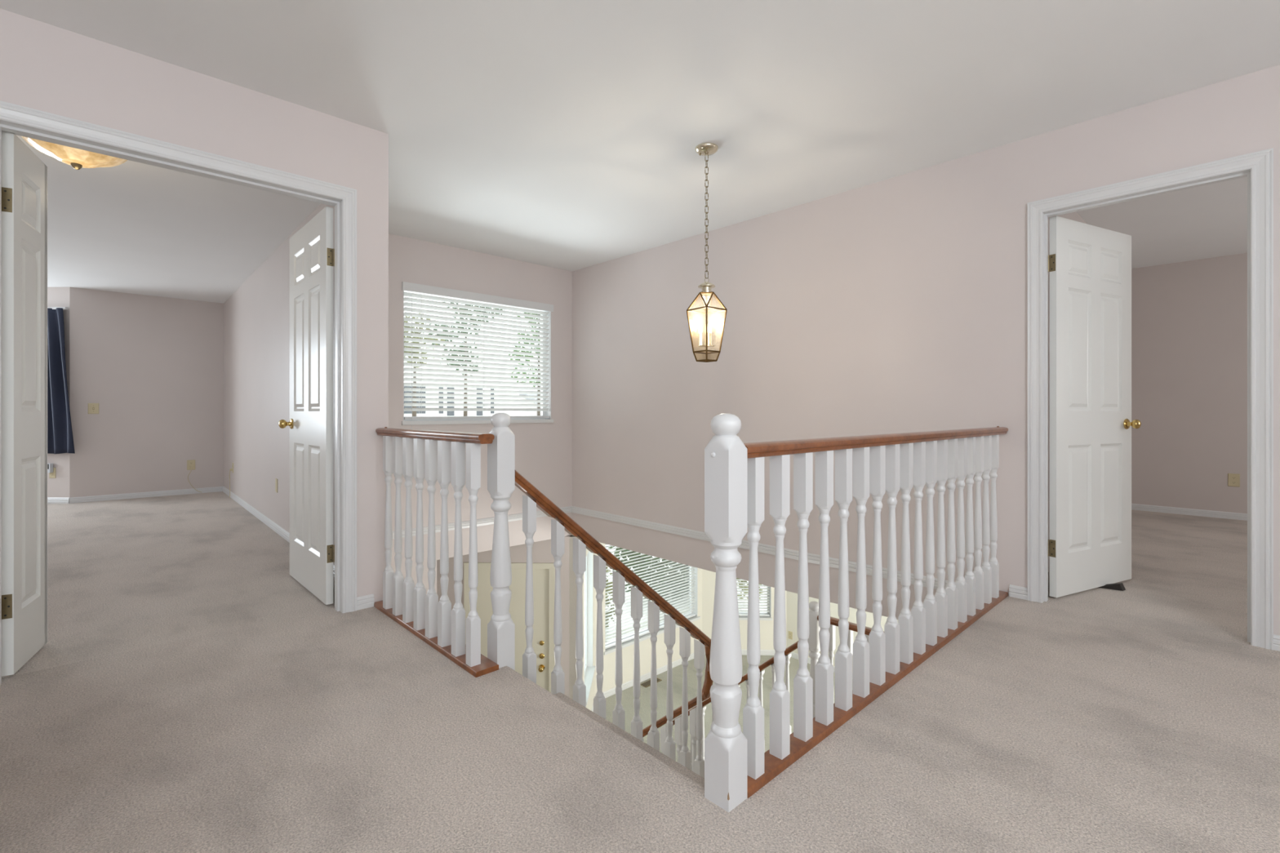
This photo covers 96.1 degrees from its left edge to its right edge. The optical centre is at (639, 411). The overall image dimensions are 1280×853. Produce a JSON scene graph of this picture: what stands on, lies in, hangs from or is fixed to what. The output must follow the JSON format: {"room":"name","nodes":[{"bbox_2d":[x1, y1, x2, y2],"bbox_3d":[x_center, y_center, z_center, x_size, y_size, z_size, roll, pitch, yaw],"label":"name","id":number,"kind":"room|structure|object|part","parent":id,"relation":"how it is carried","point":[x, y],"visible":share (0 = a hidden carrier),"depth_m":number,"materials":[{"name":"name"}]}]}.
{"room":"upstairs landing","nodes":[
{"label":"upstairs landing","id":0,"kind":"room"},
{"bbox_2d":[47,287,223,497],"bbox_3d":[-6.264,-0.180,6.579,2.461,2.360,0.661,0,0,-21],"label":"wall","id":1,"kind":"structure","parent":0,"point":[153,366],"depth_m":6.64,"materials":[{"name":"paint"}]},
{"bbox_2d":[47,463,53,472],"bbox_3d":[-6.403,0.615,6.229,0.060,0.100,0.038,0,0,1],"label":"plug adapter","id":2,"kind":"object","parent":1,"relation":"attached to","point":[50,466],"visible":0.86,"depth_m":6.21,"materials":[{"name":"grey plastic"}]},
{"bbox_2d":[48,467,55,478],"bbox_3d":[-6.388,0.670,6.251,0.070,0.114,0.007,0,0,1],"label":"wall outlet","id":3,"kind":"object","parent":1,"relation":"attached to","point":[51,475],"visible":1,"depth_m":6.25,"materials":[{"name":"beige plastic"}]},
{"bbox_2d":[47,306,75,453],"bbox_3d":[-6.693,-0.332,6.207,1.212,1.586,0.083,0,0,1],"label":"curtain","id":4,"kind":"object","parent":1,"relation":"hanging from","point":[60,432],"visible":0.26,"depth_m":6.19,"materials":[{"name":"blue fabric"}]},
{"bbox_2d":[88,403,98,413],"bbox_3d":[-6.056,-0.030,6.373,0.090,0.118,0.016,0,0,-44],"label":"light switch","id":5,"kind":"object","parent":1,"relation":"attached to","point":[93,408],"visible":1,"depth_m":6.37,"materials":[{"name":"beige plastic"}]},
{"bbox_2d":[47,486,334,577],"bbox_3d":[-3.992,0.969,5.478,6.753,0.062,1.857,0,0,28],"label":"baseboard","id":6,"kind":"structure","parent":1,"relation":"attached to","point":[277,529],"depth_m":6.39,"materials":[{"name":"white paint"}]},
{"bbox_2d":[186,459,195,470],"bbox_3d":[-5.437,0.650,6.967,0.080,0.120,0.007,0,0,-44],"label":"wall outlet","id":7,"kind":"object","parent":1,"relation":"attached to","point":[192,462],"visible":1,"depth_m":6.96,"materials":[{"name":"beige plastic"}]},
{"bbox_2d":[187,465,200,492],"bbox_3d":[-5.399,0.824,6.974,0.140,0.332,0.029,0,0,-40],"label":"power cord","id":8,"kind":"object","parent":1,"relation":"attached to","point":[191,466],"visible":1,"depth_m":6.95,"materials":[{"name":"beige plastic"}]},
{"bbox_2d":[16,134,320,303],"bbox_3d":[-5.362,-1.500,4.209,4.620,0.300,7.110,0,0,-44],"label":"ceiling","id":9,"kind":"structure","parent":0,"point":[131,227],"depth_m":4.28,"materials":[{"name":"paint"}]},
{"bbox_2d":[21,136,127,169],"bbox_3d":[-2.789,-1.273,2.847,0.405,0.154,0.405,0,0,-44],"label":"ceiling light","id":10,"kind":"object","parent":9,"relation":"attached to","point":[77,158],"visible":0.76,"depth_m":2.80,"materials":[{"name":"beige glass"}]},
{"bbox_2d":[0,8,388,602],"bbox_3d":[-2.741,-0.225,1.737,3.817,2.450,0.120,0,0,-44],"label":"wall","id":11,"kind":"structure","parent":0,"point":[44,67],"depth_m":2.59,"materials":[{"name":"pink paint"}]},
{"bbox_2d":[1,130,47,676],"bbox_3d":[-2.457,-0.029,2.293,0.042,2.033,0.363,0,0,-31],"label":"door","id":12,"kind":"structure","parent":11,"relation":"in","point":[24,175],"depth_m":2.24,"materials":[{"name":"paint"}]},
{"bbox_2d":[0,100,356,685],"bbox_3d":[-1.931,-0.056,2.494,1.279,2.112,0.138,0,0,-44],"label":"trim","id":13,"kind":"structure","parent":11,"relation":"attached to","point":[21,121],"depth_m":2.77,"materials":[{"name":"white paint"}]},
{"bbox_2d":[278,206,334,604],"bbox_3d":[-1.846,-0.029,3.216,0.170,2.033,0.768,0,0,-44],"label":"door","id":14,"kind":"structure","parent":11,"relation":"in","point":[312,252],"depth_m":3.12,"materials":[{"name":"paint"}]},
{"bbox_3d":[-2.105,0.075,3.414,0.068,0.062,0.062,0,0,-44],"label":"knob","id":15,"kind":"part","parent":14,"relation":"part of","materials":[{"name":"gold metal"}]},
{"bbox_2d":[356,593,374,610],"bbox_3d":[-2.686,0.969,1.697,3.642,0.062,0.013,0,0,-44],"label":"baseboard","id":16,"kind":"structure","parent":11,"relation":"attached to","point":[366,601],"depth_m":2.92,"materials":[{"name":"white paint"}]},
{"bbox_2d":[223,203,334,564],"bbox_3d":[-3.683,-0.082,5.816,0.570,2.736,7.093,0,0,-44],"label":"wall","id":17,"kind":"structure","parent":0,"point":[256,316],"depth_m":5.32,"materials":[{"name":"paint"}]},
{"bbox_2d":[229,468,232,497],"bbox_3d":[-4.684,0.824,6.582,0.030,0.332,0.054,0,0,-31],"label":"power cord","id":18,"kind":"object","parent":17,"relation":"attached to","point":[231,469],"visible":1,"depth_m":6.58,"materials":[{"name":"beige plastic"}]},
{"bbox_2d":[275,478,277,493],"bbox_3d":[-3.022,0.617,4.780,0.006,0.114,0.070,0,0,-42],"label":"blank plate","id":19,"kind":"object","parent":17,"relation":"attached to","point":[276,479],"visible":1,"depth_m":4.77,"materials":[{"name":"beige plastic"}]},
{"bbox_2d":[388,233,572,594],"bbox_3d":[-1.696,1.098,5.124,2.597,5.096,0.140,0,0,-44],"label":"wall","id":20,"kind":"structure","parent":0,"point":[543,451],"depth_m":5.30,"materials":[{"name":"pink paint"}]},
{"bbox_2d":[401,290,553,425],"bbox_3d":[-1.466,-0.462,5.320,1.504,1.149,0.152,0,0,-44],"label":"window","id":21,"kind":"structure","parent":20,"relation":"attached to","point":[423,421],"depth_m":5.59,"materials":[{"name":"white paint"}]},
{"bbox_3d":[-1.452,0.097,5.305,1.504,0.032,0.112,0,0,-44],"label":"sill","id":22,"kind":"part","parent":21,"relation":"part of","materials":[{"name":"white paint"}]},
{"bbox_2d":[401,281,553,419],"bbox_3d":[-1.440,-0.210,5.293,1.502,1.720,0.080,0,0,-44],"label":"blind","id":23,"kind":"object","parent":20,"relation":"attached to","point":[411,290],"visible":0.97,"depth_m":5.23,"materials":[{"name":"white paint"}]},
{"bbox_3d":[-1.890,-0.469,4.920,0.002,1.047,0.001,0,0,-44],"label":"ladder cord","id":24,"kind":"part","parent":23,"relation":"part of","materials":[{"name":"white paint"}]},
{"bbox_3d":[-1.450,0.058,5.304,1.446,0.018,0.044,0,0,-44],"label":"rail","id":25,"kind":"part","parent":23,"relation":"part of","materials":[{"name":"white paint"}]},
{"bbox_3d":[-1.044,-0.469,5.723,0.002,1.047,0.001,0,0,-44],"label":"ladder cord","id":26,"kind":"part","parent":23,"relation":"part of","materials":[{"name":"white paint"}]},
{"bbox_2d":[392,506,571,538],"bbox_3d":[-1.425,1.014,5.275,1.997,0.062,0.013,0,0,-44],"label":"trim","id":27,"kind":"structure","parent":20,"relation":"attached to","point":[465,524],"depth_m":5.26,"materials":[{"name":"white paint"}]},
{"bbox_2d":[436,535,582,698],"bbox_3d":[-1.652,2.466,5.991,2.100,2.360,0.140,0,0,1],"label":"wall","id":28,"kind":"structure","parent":0,"point":[541,550],"depth_m":5.90,"materials":[{"name":"paint"}]},
{"bbox_2d":[463,562,555,693],"bbox_3d":[-1.340,2.602,5.970,0.935,2.089,0.146,0,0,1],"label":"trim","id":29,"kind":"structure","parent":28,"relation":"attached to","point":[550,566],"depth_m":5.89,"materials":[{"name":"beige paint"}]},
{"bbox_2d":[475,568,548,691],"bbox_3d":[-1.342,2.627,5.910,0.813,2.018,0.106,0,0,1],"label":"door","id":30,"kind":"structure","parent":28,"relation":"in","point":[540,576],"depth_m":5.92,"materials":[{"name":"beige paint"}]},
{"bbox_3d":[-1.010,2.634,5.882,0.062,0.062,0.068,0,0,1],"label":"knob","id":31,"kind":"part","parent":30,"relation":"part of","materials":[{"name":"gold metal"}]},
{"bbox_2d":[568,535,594,710],"bbox_3d":[-0.648,2.466,6.549,0.120,2.360,1.308,0,0,1],"label":"wall","id":32,"kind":"structure","parent":0,"point":[590,701],"depth_m":5.90,"materials":[{"name":"beige paint"}]},
{"bbox_2d":[584,551,595,705],"bbox_3d":[-0.626,2.373,6.604,0.140,1.549,0.880,0,0,1],"label":"window","id":33,"kind":"structure","parent":32,"relation":"in","point":[589,670],"depth_m":7.03,"materials":[{"name":"white glass"}]},
{"bbox_3d":[-0.677,2.360,6.606,0.004,1.460,0.800,0,0,1],"label":"pane","id":34,"kind":"part","parent":33,"relation":"part of","materials":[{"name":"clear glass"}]},
{"bbox_3d":[-0.606,3.132,6.604,0.100,0.032,0.880,0,0,1],"label":"sill","id":35,"kind":"part","parent":33,"relation":"part of","materials":[{"name":"white paint"}]},
{"bbox_2d":[0,491,1279,852],"bbox_3d":[-0.896,1.143,4.320,11.050,0.286,12.900,0,0,-44],"label":"floor","id":36,"kind":"structure","parent":0,"point":[1144,717],"depth_m":1.78,"materials":[{"name":"beige carpet"}]},
{"bbox_2d":[373,413,515,677],"bbox_3d":[-0.928,0.653,2.615,0.176,1.294,1.090,0,0,-44],"label":"stair railing","id":37,"kind":"object","parent":36,"relation":"on","point":[432,455],"visible":1,"depth_m":2.39,"materials":[{"name":"white paint"}]},
{"bbox_3d":[-0.960,0.105,2.585,0.067,0.038,1.090,0,0,-44],"label":"handrail","id":38,"kind":"part","parent":37,"relation":"part of","materials":[{"name":"red wood"}]},
{"bbox_3d":[-0.957,0.990,2.588,0.096,0.020,1.090,0,0,-44],"label":"rail","id":39,"kind":"part","parent":37,"relation":"part of","materials":[{"name":"red wood"}]},
{"bbox_3d":[-0.553,0.681,2.291,0.078,1.238,0.078,0,0,-44],"label":"newel post","id":40,"kind":"part","parent":37,"relation":"part of","materials":[{"name":"white paint"}]},
{"bbox_2d":[508,666,704,787],"bbox_3d":[-0.167,1.016,1.888,0.016,0.032,1.028,0,0,-44],"label":"trim","id":41,"kind":"structure","parent":36,"relation":"attached to","point":[508,667],"depth_m":1.79,"materials":[{"name":"white wood"}]},
{"bbox_2d":[704,413,1008,812],"bbox_3d":[1.083,0.503,2.296,2.449,0.994,0.081,0,0,-43],"label":"stair railing","id":42,"kind":"object","parent":36,"relation":"on","point":[737,766],"visible":1,"depth_m":1.81,"materials":[{"name":"white paint"}]},
{"bbox_3d":[0.222,0.531,1.488,0.078,0.938,0.078,0,0,-44],"label":"newel post","id":43,"kind":"part","parent":42,"relation":"part of","materials":[{"name":"white paint"}]},
{"bbox_3d":[1.114,0.105,2.324,2.365,0.038,0.067,0,0,-44],"label":"handrail","id":44,"kind":"part","parent":42,"relation":"part of","materials":[{"name":"red wood"}]},
{"bbox_3d":[1.113,0.990,2.324,2.364,0.020,0.068,0,0,-44],"label":"rail","id":45,"kind":"part","parent":42,"relation":"part of","materials":[{"name":"red wood"}]},
{"bbox_2d":[1097,582,1125,591],"bbox_3d":[2.652,0.982,3.245,0.140,0.035,0.041,0,0,36],"label":"wedge","id":46,"kind":"object","parent":36,"relation":"on","point":[1120,586],"visible":0.82,"depth_m":3.22,"materials":[{"name":"brown rubber"}]},
{"bbox_2d":[0,0,1279,271],"bbox_3d":[1.111,-1.550,2.606,10.700,0.200,7.750,0,0,-44],"label":"ceiling","id":47,"kind":"structure","parent":0,"point":[565,135],"depth_m":2.58,"materials":[{"name":"paint"}]},
{"bbox_2d":[686,142,727,362],"bbox_3d":[0.367,-0.862,3.167,0.162,1.176,0.162,0,0,-38],"label":"pendant lantern","id":48,"kind":"object","parent":47,"relation":"hanging from","point":[707,299],"visible":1,"depth_m":3.14,"materials":[{"name":"gold metal"}]},
{"bbox_3d":[0.317,-0.601,3.128,0.029,0.091,0.153,0,0,-38],"label":"glass pane","id":49,"kind":"part","parent":48,"relation":"part of","materials":[{"name":"clear glass"}]},
{"bbox_2d":[697,324,702,345],"bbox_3d":[0.333,-0.423,3.172,0.024,0.126,0.025,0,0,-44],"label":"candle","id":50,"kind":"object","parent":48,"relation":"on","point":[700,330],"depth_m":3.16,"materials":[{"name":"white wax"}]},
{"bbox_3d":[0.339,-0.302,3.202,0.102,0.050,0.015,0,0,-38],"label":"glass pane","id":51,"kind":"part","parent":48,"relation":"part of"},
{"bbox_3d":[0.359,-0.601,3.096,0.071,0.091,0.074,0,0,7],"label":"glass pane","id":52,"kind":"part","parent":48,"relation":"part of","materials":[{"name":"clear glass"}]},
{"bbox_3d":[0.367,-0.496,3.167,0.092,0.288,0.092,0,0,-44],"label":"candle plate","id":53,"kind":"part","parent":48,"relation":"part of","materials":[{"name":"gold metal"}]},
{"bbox_3d":[0.367,-0.462,3.167,0.162,0.376,0.162,0,0,-38],"label":"lantern frame","id":54,"kind":"part","parent":48,"relation":"part of","materials":[{"name":"gold metal"}]},
{"bbox_2d":[707,322,711,345],"bbox_3d":[0.380,-0.423,3.136,0.024,0.126,0.025,0,0,-44],"label":"candle","id":55,"kind":"object","parent":48,"relation":"on","point":[709,328],"depth_m":3.13,"materials":[{"name":"white wax"}]},
{"bbox_3d":[0.406,-0.601,3.118,0.153,0.091,0.029,0,0,-38],"label":"glass pane","id":56,"kind":"part","parent":48,"relation":"part of","materials":[{"name":"clear glass"}]},
{"bbox_2d":[594,542,702,696],"bbox_3d":[0.133,2.466,7.966,2.075,2.360,0.140,0,0,-44],"label":"wall","id":57,"kind":"structure","parent":0,"point":[645,646],"depth_m":7.74,"materials":[{"name":"beige paint"}]},
{"bbox_2d":[603,543,700,654],"bbox_3d":[0.172,2.373,7.976,1.855,1.429,0.160,0,0,-44],"label":"window","id":58,"kind":"structure","parent":57,"relation":"in","point":[629,642],"depth_m":8.42,"materials":[{"name":"white paint"}]},
{"bbox_2d":[605,544,695,648],"bbox_3d":[0.176,2.356,7.973,1.775,1.372,0.050,0,0,-44],"label":"blind","id":59,"kind":"object","parent":58,"relation":"attached to","point":[615,548],"visible":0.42,"depth_m":7.90,"materials":[{"name":"white paint"}]},
{"bbox_3d":[-0.322,2.360,7.466,0.002,1.340,0.001,0,0,-44],"label":"ladder cord","id":60,"kind":"part","parent":59,"relation":"part of","materials":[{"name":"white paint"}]},
{"bbox_3d":[0.176,3.033,7.973,1.763,0.018,0.044,0,0,-44],"label":"rail","id":61,"kind":"part","parent":59,"relation":"part of","materials":[{"name":"white paint"}]},
{"bbox_3d":[0.186,3.072,7.962,1.855,0.032,0.120,0,0,-44],"label":"sill","id":62,"kind":"part","parent":58,"relation":"part of","materials":[{"name":"white paint"}]},
{"bbox_3d":[0.131,2.360,8.020,1.735,1.340,0.004,0,0,-44],"label":"pane","id":63,"kind":"part","parent":58,"relation":"part of","materials":[{"name":"clear glass"}]},
{"bbox_2d":[605,621,853,762],"bbox_3d":[0.898,3.746,4.645,8.700,0.200,8.900,0,0,-44],"label":"ground","id":64,"kind":"structure","parent":0,"point":[627,700],"depth_m":7.35,"materials":[{"name":"grey carpet"}]},
{"bbox_2d":[554,692,704,786],"bbox_3d":[0.233,2.348,3.284,2.519,2.636,2.528,0,0,-44],"label":"staircase","id":65,"kind":"structure","parent":64,"relation":"on","point":[677,766],"depth_m":2.08,"materials":[{"name":"beige carpet"}]},
{"bbox_2d":[515,470,713,777],"bbox_3d":[-0.516,1.843,3.231,1.270,3.228,1.404,0,0,-44],"label":"stair railing","id":66,"kind":"object","parent":65,"relation":"on","point":[534,498],"visible":0.54,"depth_m":2.69,"materials":[{"name":"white wood"}]},
{"bbox_3d":[-0.072,0.759,2.731,1.224,1.062,0.067,0,0,-44],"label":"handrail","id":67,"kind":"part","parent":66,"relation":"part of","materials":[{"name":"red wood"}]},
{"bbox_3d":[-0.097,2.121,3.663,0.067,1.170,1.355,0,0,-44],"label":"handrail","id":68,"kind":"part","parent":66,"relation":"part of","materials":[{"name":"red wood"}]},
{"bbox_2d":[672,600,884,770],"bbox_3d":[1.134,2.393,4.104,0.079,2.128,2.450,0,0,-44],"label":"stair railing","id":69,"kind":"object","parent":65,"relation":"on","point":[813,641],"visible":0.16,"depth_m":3.99,"materials":[{"name":"white paint"}]},
{"bbox_3d":[0.742,2.143,4.516,0.067,1.165,1.312,0,0,-44],"label":"handrail","id":70,"kind":"part","parent":69,"relation":"part of","materials":[{"name":"red wood"}]},
{"bbox_3d":[1.218,1.854,4.014,0.078,0.938,0.078,0,0,-44],"label":"newel post","id":71,"kind":"part","parent":69,"relation":"part of","materials":[{"name":"white paint"}]},
{"bbox_3d":[1.611,1.428,3.601,0.067,0.038,1.063,0,0,-44],"label":"handrail","id":72,"kind":"part","parent":69,"relation":"part of","materials":[{"name":"red wood"}]},
{"bbox_2d":[640,677,662,687],"bbox_3d":[0.150,3.641,7.727,0.300,0.009,0.110,0,0,-44],"label":"floor vent","id":73,"kind":"object","parent":64,"relation":"on","point":[646,684],"visible":0.59,"depth_m":7.68,"materials":[{"name":"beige metal"}]},
{"bbox_2d":[702,568,786,649],"bbox_3d":[1.565,2.466,8.684,1.258,2.360,0.140,0,0,1],"label":"wall","id":74,"kind":"structure","parent":0,"point":[766,627],"depth_m":8.63,"materials":[{"name":"beige paint"}]},
{"bbox_2d":[738,586,772,620],"bbox_3d":[1.560,2.389,8.664,0.834,1.459,0.160,0,0,1],"label":"window","id":75,"kind":"structure","parent":74,"relation":"in","point":[740,618],"depth_m":8.64,"materials":[{"name":"white paint"}]},
{"bbox_2d":[736,579,769,616],"bbox_3d":[1.560,2.371,8.654,0.780,1.402,0.050,0,0,1],"label":"blind","id":76,"kind":"object","parent":75,"relation":"attached to","point":[738,585],"visible":0.25,"depth_m":8.64,"materials":[{"name":"white paint"}]},
{"bbox_3d":[1.560,3.063,8.654,0.768,0.018,0.044,0,0,1],"label":"rail","id":77,"kind":"part","parent":76,"relation":"part of","materials":[{"name":"white paint"}]},
{"bbox_3d":[1.559,3.102,8.644,0.834,0.032,0.120,0,0,1],"label":"sill","id":78,"kind":"part","parent":75,"relation":"part of","materials":[{"name":"white paint"}]},
{"bbox_2d":[786,591,897,672],"bbox_3d":[4.395,2.466,6.380,0.140,2.360,6.600,0,0,-44],"label":"wall","id":79,"kind":"structure","parent":0,"point":[792,597],"depth_m":8.22,"materials":[{"name":"beige paint"}]},
{"bbox_2d":[591,648,853,711],"bbox_3d":[3.196,3.607,6.618,7.590,0.078,3.367,0,0,14],"label":"baseboard","id":80,"kind":"structure","parent":79,"relation":"attached to","point":[610,692],"depth_m":8.04,"materials":[{"name":"white paint"}]},
{"bbox_2d":[788,631,792,639],"bbox_3d":[2.234,3.330,8.548,0.007,0.114,0.070,0,0,-44],"label":"wall outlet","id":81,"kind":"object","parent":79,"relation":"attached to","point":[790,633],"visible":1,"depth_m":8.54,"materials":[{"name":"beige plastic"}]},
{"bbox_2d":[572,64,1279,635],"bbox_3d":[1.870,-0.082,3.329,0.103,2.736,7.653,0,0,-44],"label":"wall","id":82,"kind":"structure","parent":0,"point":[898,304],"depth_m":3.75,"materials":[{"name":"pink paint"}]},
{"bbox_2d":[571,506,955,589],"bbox_3d":[0.618,1.014,4.564,0.013,0.062,3.858,0,0,-44],"label":"trim","id":83,"kind":"structure","parent":82,"relation":"attached to","point":[766,548],"depth_m":4.64,"materials":[{"name":"white paint"}]},
{"bbox_2d":[1048,216,1141,597],"bbox_3d":[2.540,-0.024,3.232,0.786,2.023,0.170,0,0,-26],"label":"door","id":84,"kind":"structure","parent":82,"relation":"in","point":[1090,266],"depth_m":3.20,"materials":[{"name":"paint"}]},
{"bbox_3d":[2.859,0.074,3.334,0.062,0.062,0.068,0,0,-26],"label":"knob","id":85,"kind":"part","parent":84,"relation":"part of","materials":[{"name":"gold metal"}]},
{"bbox_2d":[1008,584,1279,651],"bbox_3d":[3.196,0.969,1.849,0.013,0.062,3.480,0,0,-44],"label":"baseboard","id":86,"kind":"structure","parent":82,"relation":"attached to","point":[1018,592],"depth_m":3.06,"materials":[{"name":"white paint"}]},
{"bbox_2d":[1026,147,1273,649],"bbox_3d":[2.393,-0.051,2.765,0.121,2.102,0.875,0,0,-44],"label":"trim","id":87,"kind":"structure","parent":82,"relation":"attached to","point":[1257,166],"depth_m":2.49,"materials":[{"name":"white paint"}]},
{"bbox_2d":[1048,211,1086,572],"bbox_3d":[3.499,-0.225,4.564,3.960,2.450,0.110,0,0,-44],"label":"wall","id":88,"kind":"structure","parent":0,"point":[1075,216],"depth_m":3.60,"materials":[{"name":"paint"}]},
{"bbox_2d":[1131,253,1247,513],"bbox_3d":[6.241,-0.225,4.689,0.190,2.450,3.705,0,0,-44],"label":"wall","id":89,"kind":"structure","parent":0,"point":[1189,318],"depth_m":5.54,"materials":[{"name":"paint"}]},
{"bbox_2d":[1131,503,1247,520],"bbox_3d":[6.154,0.969,4.634,0.013,0.062,3.445,0,0,-44],"label":"baseboard","id":90,"kind":"structure","parent":89,"relation":"attached to","point":[1228,515],"depth_m":5.53,"materials":[{"name":"white paint"}]},
{"bbox_2d":[1227,473,1239,487],"bbox_3d":[5.500,0.638,5.326,0.007,0.120,0.078,0,0,-44],"label":"wall outlet","id":91,"kind":"object","parent":89,"relation":"attached to","point":[1233,479],"visible":1,"depth_m":5.33,"materials":[{"name":"beige plastic"}]},
{"label":"outside","id":92,"kind":"structure","parent":0,"visible":0},
{"bbox_2d":[605,544,766,634],"bbox_3d":[-19.443,4.071,27.735,90.000,0.150,53.000,0,0,-44],"label":"ground","id":93,"kind":"structure","parent":92,"point":[611,550],"depth_m":11.95,"materials":[{"name":"green plant"}]},
{"bbox_2d":[404,312,444,416],"bbox_3d":[-5.768,0.734,14.531,1.624,6.528,1.122,0,0,-11],"label":"street tree","id":94,"kind":"object","parent":93,"relation":"on","point":[414,413],"visible":0.16,"depth_m":14.59,"materials":[{"name":"green plant"}]},
{"bbox_3d":[-5.769,-1.813,14.530,1.623,1.435,1.121,0,0,-11],"label":"crown","id":95,"kind":"part","parent":94,"relation":"part of","materials":[{"name":"green plant"}]},
{"bbox_2d":[427,301,504,416],"bbox_3d":[-5.659,-0.237,17.974,2.625,8.468,2.255,0,0,-44],"label":"street tree","id":96,"kind":"object","parent":93,"relation":"on","point":[465,413],"visible":0.16,"depth_m":18.05,"materials":[{"name":"green plant"}]},
{"bbox_3d":[-5.659,-2.747,17.974,2.625,3.448,2.255,0,0,-44],"label":"crown","id":97,"kind":"part","parent":96,"relation":"part of","materials":[{"name":"green plant"}]},
{"bbox_2d":[404,341,540,416],"bbox_3d":[-8.718,0.298,28.059,18.800,7.396,7.500,0,0,-44],"label":"house","id":98,"kind":"structure","parent":93,"relation":"on","point":[406,413],"depth_m":26.00,"materials":[{"name":"white"}]},
{"bbox_3d":[-9.489,-0.525,24.007,1.100,1.250,0.025,0,0,-44],"label":"pane","id":99,"kind":"part","parent":98,"relation":"part of","materials":[{"name":"clear glass"}]},
{"bbox_3d":[-8.598,-0.525,24.854,0.200,1.250,0.025,0,0,-44],"label":"pane","id":100,"kind":"part","parent":98,"relation":"part of","materials":[{"name":"clear glass"}]},
{"bbox_3d":[-8.282,-0.475,25.153,0.330,1.350,0.025,0,0,-44],"label":"pane","id":101,"kind":"part","parent":98,"relation":"part of","materials":[{"name":"clear glass"}]},
{"bbox_3d":[-7.278,-0.450,26.107,0.300,1.300,0.025,0,0,-44],"label":"pane","id":102,"kind":"part","parent":98,"relation":"part of","materials":[{"name":"clear glass"}]},
{"bbox_3d":[-6.814,-0.500,26.548,0.180,1.200,0.025,0,0,-44],"label":"pane","id":103,"kind":"part","parent":98,"relation":"part of","materials":[{"name":"clear glass"}]},
{"bbox_2d":[508,312,540,415],"bbox_3d":[-3.456,-0.209,19.370,2.157,8.412,1.936,0,0,-44],"label":"street tree","id":104,"kind":"object","parent":93,"relation":"on","point":[538,412],"visible":0.15,"depth_m":19.13,"materials":[{"name":"green plant"}]},
{"bbox_2d":[605,564,614,627],"bbox_3d":[-1.067,3.344,10.005,1.595,1.953,1.302,0,0,-44],"label":"shrub","id":105,"kind":"object","parent":93,"relation":"on","point":[607,571],"visible":0.04,"depth_m":10.05,"materials":[{"name":"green plant"}]},
{"bbox_2d":[606,546,672,600],"bbox_3d":[0.603,2.681,12.437,3.039,2.854,1.922,0,0,-44],"label":"hedge","id":106,"kind":"object","parent":93,"relation":"on","point":[611,547],"visible":0.05,"depth_m":11.64,"materials":[{"name":"green plant"}]},
{"bbox_2d":[736,577,764,599],"bbox_3d":[2.206,2.615,11.637,1.063,2.636,1.019,0,0,-3],"label":"shrub","id":107,"kind":"object","parent":93,"relation":"on","point":[736,578],"visible":0.02,"depth_m":11.56,"materials":[{"name":"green plant"}]}
]}

